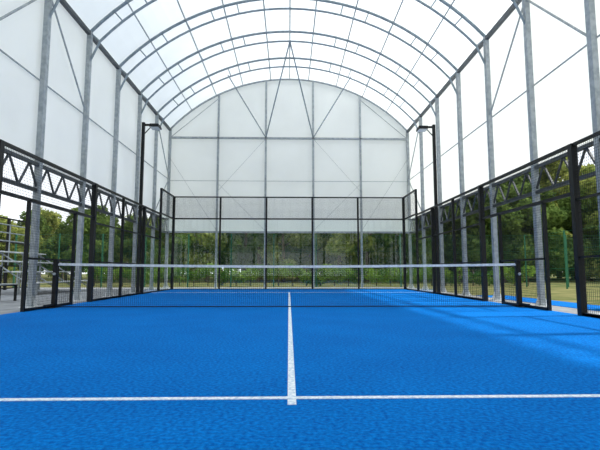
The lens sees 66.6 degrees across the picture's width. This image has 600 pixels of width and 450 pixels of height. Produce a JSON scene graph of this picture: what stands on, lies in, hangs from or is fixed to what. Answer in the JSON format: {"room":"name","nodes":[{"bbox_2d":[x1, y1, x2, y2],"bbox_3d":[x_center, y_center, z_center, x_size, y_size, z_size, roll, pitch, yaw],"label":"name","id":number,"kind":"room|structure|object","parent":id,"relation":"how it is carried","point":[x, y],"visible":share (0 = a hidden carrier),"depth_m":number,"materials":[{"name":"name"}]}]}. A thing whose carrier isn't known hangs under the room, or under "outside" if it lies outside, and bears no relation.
{"room":"padel court","nodes":[
{"label":"padel court","id":0,"kind":"room"},
{"bbox_2d":[0,0,167,217],"bbox_3d":[-5.836,-3.567,9.171,0.030,4.283,24.000,0,-6,-1],"label":"wall","id":1,"kind":"structure","parent":0,"point":[21,32],"depth_m":11.68,"materials":[{"name":"white paint"}]},
{"bbox_2d":[165,80,411,231],"bbox_3d":[-0.490,-3.295,21.311,11.280,7.350,0.001,0,-6,-1],"label":"wall","id":2,"kind":"structure","parent":0,"point":[289,162],"depth_m":21.28,"materials":[{"name":"white plastic"}]},
{"bbox_2d":[66,0,512,128],"bbox_3d":[-0.198,-6.932,9.655,11.174,2.490,24.000,0,-6,-1],"label":"ceiling","id":3,"kind":"structure","parent":0,"point":[158,16],"depth_m":16.43,"materials":[{"name":"white plastic"}]},
{"bbox_2d":[0,289,599,449],"bbox_3d":[-0.218,1.760,9.618,10.120,0.050,20.120,0,-6,-1],"label":"floor","id":4,"kind":"structure","parent":0,"point":[477,349],"depth_m":3.33,"materials":[{"name":"blue carpet"}]},
{"bbox_2d":[43,260,529,307],"bbox_3d":[-0.215,1.224,9.543,9.920,0.999,0.540,0,-6,-1],"label":"net","id":5,"kind":"object","parent":4,"relation":"on","point":[56,263],"visible":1,"depth_m":9.66,"materials":[{"name":"black fabric"}]},
{"bbox_2d":[0,131,599,317],"bbox_3d":[-0.218,-0.257,9.825,10.110,4.005,20.170,0,-6,-1],"label":"enclosure","id":6,"kind":"object","parent":4,"relation":"on","point":[572,155],"visible":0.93,"depth_m":11.45,"materials":[{"name":"black metal"}]},
{"bbox_2d":[0,292,599,404],"bbox_3d":[-0.218,1.732,9.621,9.880,0.004,14.180,0,-6,-1],"label":"court lines","id":7,"kind":"object","parent":4,"relation":"on","point":[291,397],"visible":0.97,"depth_m":2.72,"materials":[{"name":"white paint"}]},
{"bbox_2d":[0,287,599,314],"bbox_3d":[-5.229,1.706,8.998,21.950,0.041,27.000,0,-6,-1],"label":"paving","id":8,"kind":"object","parent":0,"point":[7,305],"visible":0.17,"depth_m":14.73,"materials":[{"name":"grey concrete"}]},
{"bbox_2d":[0,266,18,300],"bbox_3d":[-7.702,1.474,11.374,0.480,0.900,1.600,0,-6,-1],"label":"park bench","id":9,"kind":"object","parent":8,"relation":"on","point":[1,267],"visible":1,"depth_m":12.05,"materials":[{"name":"metal"}]},
{"bbox_2d":[0,216,30,289],"bbox_3d":[-12.288,0.509,12.466,0.100,3.042,18.100,0,-6,-1],"label":"fence","id":10,"kind":"object","parent":8,"relation":"on","point":[5,265],"visible":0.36,"depth_m":19.51,"materials":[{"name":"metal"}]},
{"bbox_2d":[0,223,86,294],"bbox_3d":[-9.746,1.245,17.079,2.313,2.519,4.044,0,-6,-1],"label":"bleachers","id":11,"kind":"object","parent":8,"relation":"on","point":[9,232],"visible":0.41,"depth_m":16.71,"materials":[{"name":"white paint"}]},
{"bbox_2d":[136,122,161,292],"bbox_3d":[-5.252,-0.626,15.722,0.700,5.960,0.400,0,-6,-1],"label":"floodlight pole","id":12,"kind":"object","parent":8,"relation":"on","point":[154,126],"visible":0.77,"depth_m":15.77,"materials":[{"name":"black metal"}]},
{"bbox_2d":[0,0,599,314],"bbox_3d":[-0.198,-3.230,9.300,11.360,9.837,23.970,0,-6,-1],"label":"steel frame","id":13,"kind":"object","parent":8,"relation":"on","point":[591,36],"visible":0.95,"depth_m":14.51,"materials":[{"name":"grey metal"}]},
{"bbox_2d":[416,124,439,291],"bbox_3d":[4.525,-0.602,15.960,0.700,5.960,0.400,0,-6,-1],"label":"floodlight pole","id":14,"kind":"object","parent":8,"relation":"on","point":[420,128],"visible":0.68,"depth_m":16.03,"materials":[{"name":"black metal"}]},
{"bbox_2d":[409,0,599,218],"bbox_3d":[5.441,-3.539,9.446,0.030,4.283,24.000,0,-6,-1],"label":"wall","id":15,"kind":"structure","parent":0,"point":[562,98],"depth_m":11.48,"materials":[{"name":"white paint"}]},
{"label":"outside","id":16,"kind":"structure","parent":0,"visible":0},
{"bbox_2d":[1,274,599,311],"bbox_3d":[-1.440,6.889,59.340,300.000,0.001,220.000,0,-6,-1],"label":"ground","id":17,"kind":"structure","parent":16,"point":[558,292],"depth_m":27.04,"materials":[{"name":"green plant"}]},
{"bbox_2d":[0,214,10,260],"bbox_3d":[-31.667,2.224,47.172,3.644,6.824,3.170,0,-6,-3],"label":"tree","id":18,"kind":"object","parent":17,"relation":"on","point":[1,219],"visible":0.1,"depth_m":47.42,"materials":[{"name":"green plant"}]},
{"bbox_2d":[0,219,23,278],"bbox_3d":[-23.687,2.053,37.068,3.080,5.095,2.828,-2,-6,17],"label":"tree","id":19,"kind":"object","parent":17,"relation":"on","point":[2,226],"visible":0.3,"depth_m":36.40,"materials":[{"name":"green plant"}]},
{"bbox_2d":[10,226,43,281],"bbox_3d":[-21.078,2.153,34.850,2.660,4.428,2.897,2,-6,-17],"label":"tree","id":20,"kind":"object","parent":17,"relation":"on","point":[21,229],"visible":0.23,"depth_m":34.36,"materials":[{"name":"green plant"}]},
{"bbox_2d":[9,211,54,280],"bbox_3d":[-24.821,1.863,41.868,4.374,6.470,4.417,-4,-7,35],"label":"tree","id":21,"kind":"object","parent":17,"relation":"on","point":[23,212],"visible":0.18,"depth_m":41.99,"materials":[{"name":"green plant"}]},
{"bbox_2d":[31,208,61,276],"bbox_3d":[-28.463,1.994,50.295,4.179,7.941,4.804,4,-7,-35],"label":"tree","id":22,"kind":"object","parent":17,"relation":"on","point":[56,214],"visible":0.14,"depth_m":49.83,"materials":[{"name":"green plant"}]},
{"bbox_2d":[47,240,75,278],"bbox_3d":[-24.382,3.248,47.031,3.070,4.740,2.819,5,-7,-39],"label":"tree","id":23,"kind":"object","parent":17,"relation":"on","point":[48,273],"visible":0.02,"depth_m":46.79,"materials":[{"name":"green plant"}]},
{"bbox_2d":[43,221,84,278],"bbox_3d":[-20.981,2.313,41.186,3.417,5.411,3.451,0,-6,-3],"label":"tree","id":24,"kind":"object","parent":17,"relation":"on","point":[62,254],"visible":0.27,"depth_m":40.56,"materials":[{"name":"green plant"}]},
{"bbox_2d":[61,207,102,279],"bbox_3d":[-16.617,1.495,35.298,3.533,5.835,3.482,0,-6,-3],"label":"tree","id":25,"kind":"object","parent":17,"relation":"on","point":[86,219],"visible":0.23,"depth_m":34.64,"materials":[{"name":"green plant"}]},
{"bbox_2d":[75,205,120,280],"bbox_3d":[-18.908,1.613,42.385,4.381,7.088,4.424,0,-6,-4],"label":"tree","id":26,"kind":"object","parent":17,"relation":"on","point":[99,206],"visible":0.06,"depth_m":42.51,"materials":[{"name":"green plant"}]},
{"bbox_2d":[82,219,127,282],"bbox_3d":[-14.923,1.929,34.518,3.275,4.801,3.308,-5,-8,40],"label":"tree","id":27,"kind":"object","parent":17,"relation":"on","point":[84,259],"visible":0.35,"depth_m":34.06,"materials":[{"name":"green plant"}]},
{"bbox_2d":[117,253,131,277],"bbox_3d":[-18.576,3.168,47.351,2.822,4.970,3.074,5,-7,-38],"label":"tree","id":28,"kind":"object","parent":17,"relation":"on","point":[117,253],"visible":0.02,"depth_m":46.77,"materials":[{"name":"green plant"}]},
{"bbox_2d":[114,215,150,262],"bbox_3d":[-16.231,2.105,44.118,3.618,6.431,3.671,-1,-6,13],"label":"tree","id":29,"kind":"object","parent":17,"relation":"on","point":[127,224],"visible":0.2,"depth_m":43.44,"materials":[{"name":"green plant"}]},
{"bbox_2d":[124,213,151,269],"bbox_3d":[-20.237,2.607,57.238,5.033,8.140,4.378,0,-6,2],"label":"tree","id":30,"kind":"object","parent":17,"relation":"on","point":[132,213],"visible":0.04,"depth_m":56.76,"materials":[{"name":"green plant"}]},
{"bbox_2d":[140,217,191,274],"bbox_3d":[-10.175,1.564,34.766,3.875,5.595,3.914,1,-6,-13],"label":"tree","id":31,"kind":"object","parent":17,"relation":"on","point":[177,249],"visible":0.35,"depth_m":34.02,"materials":[{"name":"green plant"}]},
{"bbox_2d":[155,235,214,279],"bbox_3d":[-9.902,-0.117,41.036,6.457,10.303,5.616,1,-6,-11],"label":"tree","id":32,"kind":"object","parent":17,"relation":"on","point":[162,245],"visible":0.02,"depth_m":39.09,"materials":[{"name":"green plant"}]},
{"bbox_2d":[169,233,227,281],"bbox_3d":[-7.641,-0.509,36.839,5.734,10.225,4.988,-2,-6,16],"label":"tree","id":33,"kind":"object","parent":17,"relation":"on","point":[206,238],"visible":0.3,"depth_m":35.23,"materials":[{"name":"green plant"}]},
{"bbox_2d":[212,248,230,279],"bbox_3d":[-8.056,0.341,48.502,6.030,10.929,5.942,-3,-7,27],"label":"tree","id":34,"kind":"object","parent":17,"relation":"on","point":[225,250],"visible":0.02,"depth_m":46.06,"materials":[{"name":"green plant"}]},
{"bbox_2d":[213,250,232,269],"bbox_3d":[-9.118,1.295,56.148,7.375,10.606,7.302,-2,-6,19],"label":"tree","id":35,"kind":"object","parent":17,"relation":"on","point":[222,260],"visible":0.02,"depth_m":53.35,"materials":[{"name":"green plant"}]},
{"bbox_2d":[222,233,256,279],"bbox_3d":[-5.003,0.713,43.255,6.102,9.101,6.042,-1,-6,5],"label":"tree","id":36,"kind":"object","parent":17,"relation":"on","point":[239,256],"visible":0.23,"depth_m":41.62,"materials":[{"name":"green plant"}]},
{"bbox_2d":[240,233,287,281],"bbox_3d":[-3.195,0.493,37.173,4.873,8.260,4.802,-6,-8,43],"label":"tree","id":37,"kind":"object","parent":17,"relation":"on","point":[260,238],"visible":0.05,"depth_m":37.01,"materials":[{"name":"green plant"}]},
{"bbox_2d":[255,233,302,268],"bbox_3d":[-1.606,1.400,41.221,5.089,7.277,5.039,3,-6,-24],"label":"tree","id":38,"kind":"object","parent":17,"relation":"on","point":[292,255],"visible":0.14,"depth_m":40.17,"materials":[{"name":"green plant"}]},
{"bbox_2d":[257,233,310,281],"bbox_3d":[-1.228,1.034,36.715,4.020,7.104,3.690,-6,-8,44],"label":"tree","id":39,"kind":"object","parent":17,"relation":"on","point":[301,237],"visible":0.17,"depth_m":36.20,"materials":[{"name":"green plant"}]},
{"bbox_2d":[18,251,570,276],"bbox_3d":[5.845,4.745,69.835,139.538,9.377,7.744,0,-6,-1],"label":"belt","id":40,"kind":"object","parent":17,"relation":"on","point":[563,274],"visible":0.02,"depth_m":68.58,"materials":[{"name":"green plant"}]},
{"bbox_2d":[278,242,321,277],"bbox_3d":[-0.225,0.822,50.128,5.548,10.287,6.379,1,-6,-10],"label":"tree","id":41,"kind":"object","parent":17,"relation":"on","point":[303,255],"visible":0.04,"depth_m":49.18,"materials":[{"name":"green plant"}]},
{"bbox_2d":[12,225,599,288],"bbox_3d":[4.418,0.836,13.849,37.530,2.750,20.060,0,-6,-1],"label":"wire fence","id":42,"kind":"object","parent":17,"relation":"on","point":[565,240],"visible":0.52,"depth_m":23.67,"materials":[{"name":"paint"}]},
{"bbox_2d":[84,263,535,285],"bbox_3d":[0.744,2.837,26.159,25.748,1.340,1.633,0,-6,-1],"label":"hedge","id":43,"kind":"object","parent":17,"relation":"on","point":[198,276],"visible":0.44,"depth_m":25.97,"materials":[{"name":"green plant"}]},
{"bbox_2d":[299,233,330,279],"bbox_3d":[1.627,1.641,42.953,4.232,7.171,3.885,3,-7,-27],"label":"tree","id":44,"kind":"object","parent":17,"relation":"on","point":[322,257],"visible":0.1,"depth_m":42.81,"materials":[{"name":"green plant"}]},
{"bbox_2d":[320,233,337,272],"bbox_3d":[1.888,1.446,51.690,5.998,9.346,5.910,2,-6,-18],"label":"tree","id":45,"kind":"object","parent":17,"relation":"on","point":[323,235],"visible":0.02,"depth_m":49.83,"materials":[{"name":"green plant"}]},
{"bbox_2d":[327,236,364,279],"bbox_3d":[4.489,1.812,44.685,4.355,7.184,3.998,3,-6,-23],"label":"tree","id":46,"kind":"object","parent":17,"relation":"on","point":[334,236],"visible":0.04,"depth_m":44.35,"materials":[{"name":"green plant"}]},
{"bbox_2d":[325,233,370,279],"bbox_3d":[7.137,-1.586,48.848,8.322,14.919,8.445,-3,-7,26],"label":"tree","id":47,"kind":"object","parent":17,"relation":"on","point":[328,234],"visible":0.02,"depth_m":47.89,"materials":[{"name":"green plant"}]},
{"bbox_2d":[324,233,375,282],"bbox_3d":[3.105,0.205,34.941,4.143,8.380,4.763,5,-8,-40],"label":"tree","id":48,"kind":"object","parent":17,"relation":"on","point":[342,241],"visible":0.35,"depth_m":33.87,"materials":[{"name":"green plant"}]},
{"bbox_2d":[333,233,402,281],"bbox_3d":[5.600,0.211,38.704,5.448,9.203,5.935,2,-6,-22],"label":"tree","id":49,"kind":"object","parent":17,"relation":"on","point":[370,259],"visible":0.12,"depth_m":37.94,"materials":[{"name":"green plant"}]},
{"bbox_2d":[371,229,414,270],"bbox_3d":[8.024,-0.424,42.345,6.248,11.199,7.183,3,-7,-29],"label":"tree","id":50,"kind":"object","parent":17,"relation":"on","point":[395,261],"visible":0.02,"depth_m":41.96,"materials":[{"name":"green plant"}]},
{"bbox_2d":[371,214,450,281],"bbox_3d":[8.969,-1.153,35.623,6.822,11.310,6.754,0,-6,4],"label":"tree","id":51,"kind":"object","parent":17,"relation":"on","point":[379,237],"visible":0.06,"depth_m":35.09,"materials":[{"name":"green plant"}]},
{"bbox_2d":[420,187,508,281],"bbox_3d":[12.461,-0.607,35.541,6.610,10.181,6.545,0,-6,-3],"label":"tree","id":52,"kind":"object","parent":17,"relation":"on","point":[498,199],"visible":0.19,"depth_m":33.86,"materials":[{"name":"green plant"}]},
{"bbox_2d":[455,217,513,271],"bbox_3d":[17.199,0.206,41.954,6.761,9.863,6.828,4,-7,-34],"label":"tree","id":53,"kind":"object","parent":17,"relation":"on","point":[476,217],"visible":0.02,"depth_m":41.85,"materials":[{"name":"green plant"}]},
{"bbox_2d":[467,180,549,281],"bbox_3d":[15.697,0.108,35.970,6.289,8.813,6.227,2,-6,-23],"label":"tree","id":54,"kind":"object","parent":17,"relation":"on","point":[510,249],"visible":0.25,"depth_m":34.52,"materials":[{"name":"green plant"}]},
{"bbox_2d":[500,172,557,277],"bbox_3d":[21.116,-0.576,44.872,8.042,12.066,8.122,0,-6,0],"label":"tree","id":55,"kind":"object","parent":17,"relation":"on","point":[549,227],"visible":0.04,"depth_m":44.02,"materials":[{"name":"green plant"}]},
{"bbox_2d":[507,182,573,270],"bbox_3d":[19.327,0.521,37.605,5.707,8.314,5.764,-2,-6,22],"label":"tree","id":56,"kind":"object","parent":17,"relation":"on","point":[555,212],"visible":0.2,"depth_m":36.22,"materials":[{"name":"green plant"}]},
{"bbox_2d":[488,295,599,310],"bbox_3d":[6.224,2.018,12.063,1.000,0.045,5.400,0,-6,-1],"label":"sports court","id":57,"kind":"object","parent":17,"relation":"on","point":[554,303],"visible":0.55,"depth_m":10.95,"materials":[{"name":"blue"}]},
{"bbox_2d":[522,203,572,278],"bbox_3d":[23.292,1.377,43.445,4.783,7.812,5.210,-4,-7,31],"label":"tree","id":58,"kind":"object","parent":17,"relation":"on","point":[568,233],"visible":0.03,"depth_m":42.12,"materials":[{"name":"green plant"}]},
{"bbox_2d":[530,157,572,236],"bbox_3d":[25.781,-1.784,49.175,7.383,15.384,8.489,-4,-7,33],"label":"tree","id":59,"kind":"object","parent":17,"relation":"on","point":[551,164],"visible":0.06,"depth_m":46.57,"materials":[{"name":"green plant"}]},
{"bbox_2d":[550,189,563,277],"bbox_3d":[32.761,0.560,58.510,7.328,12.637,6.728,-3,-6,25],"label":"tree","id":60,"kind":"object","parent":17,"relation":"on","point":[559,273],"visible":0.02,"depth_m":57.89,"materials":[{"name":"green plant"}]},
{"bbox_2d":[554,189,574,278],"bbox_3d":[30.389,0.818,51.001,7.096,10.538,6.515,-4,-7,37],"label":"tree","id":61,"kind":"object","parent":17,"relation":"on","point":[560,189],"visible":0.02,"depth_m":50.21,"materials":[{"name":"green plant"}]},
{"bbox_2d":[550,188,599,275],"bbox_3d":[23.956,0.784,38.840,5.587,8.035,5.643,-4,-7,32],"label":"tree","id":62,"kind":"object","parent":17,"relation":"on","point":[565,203],"visible":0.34,"depth_m":38.17,"materials":[{"name":"green plant"}]},
{"bbox_2d":[557,204,593,277],"bbox_3d":[27.470,1.290,45.206,5.437,8.360,4.992,-4,-7,33],"label":"tree","id":63,"kind":"object","parent":17,"relation":"on","point":[570,228],"visible":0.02,"depth_m":44.19,"materials":[{"name":"green plant"}]},
{"bbox_2d":[579,163,594,180],"bbox_3d":[37.733,-0.816,56.877,9.732,15.022,8.464,-3,-7,26],"label":"tree","id":64,"kind":"object","parent":17,"relation":"on","point":[592,165],"visible":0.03,"depth_m":55.92,"materials":[{"name":"green plant"}]},
{"bbox_2d":[580,176,599,278],"bbox_3d":[25.928,0.030,38.462,5.949,9.521,5.461,1,-6,-10],"label":"tree","id":65,"kind":"object","parent":17,"relation":"on","point":[589,271],"visible":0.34,"depth_m":38.10,"materials":[{"name":"green plant"}]}
]}

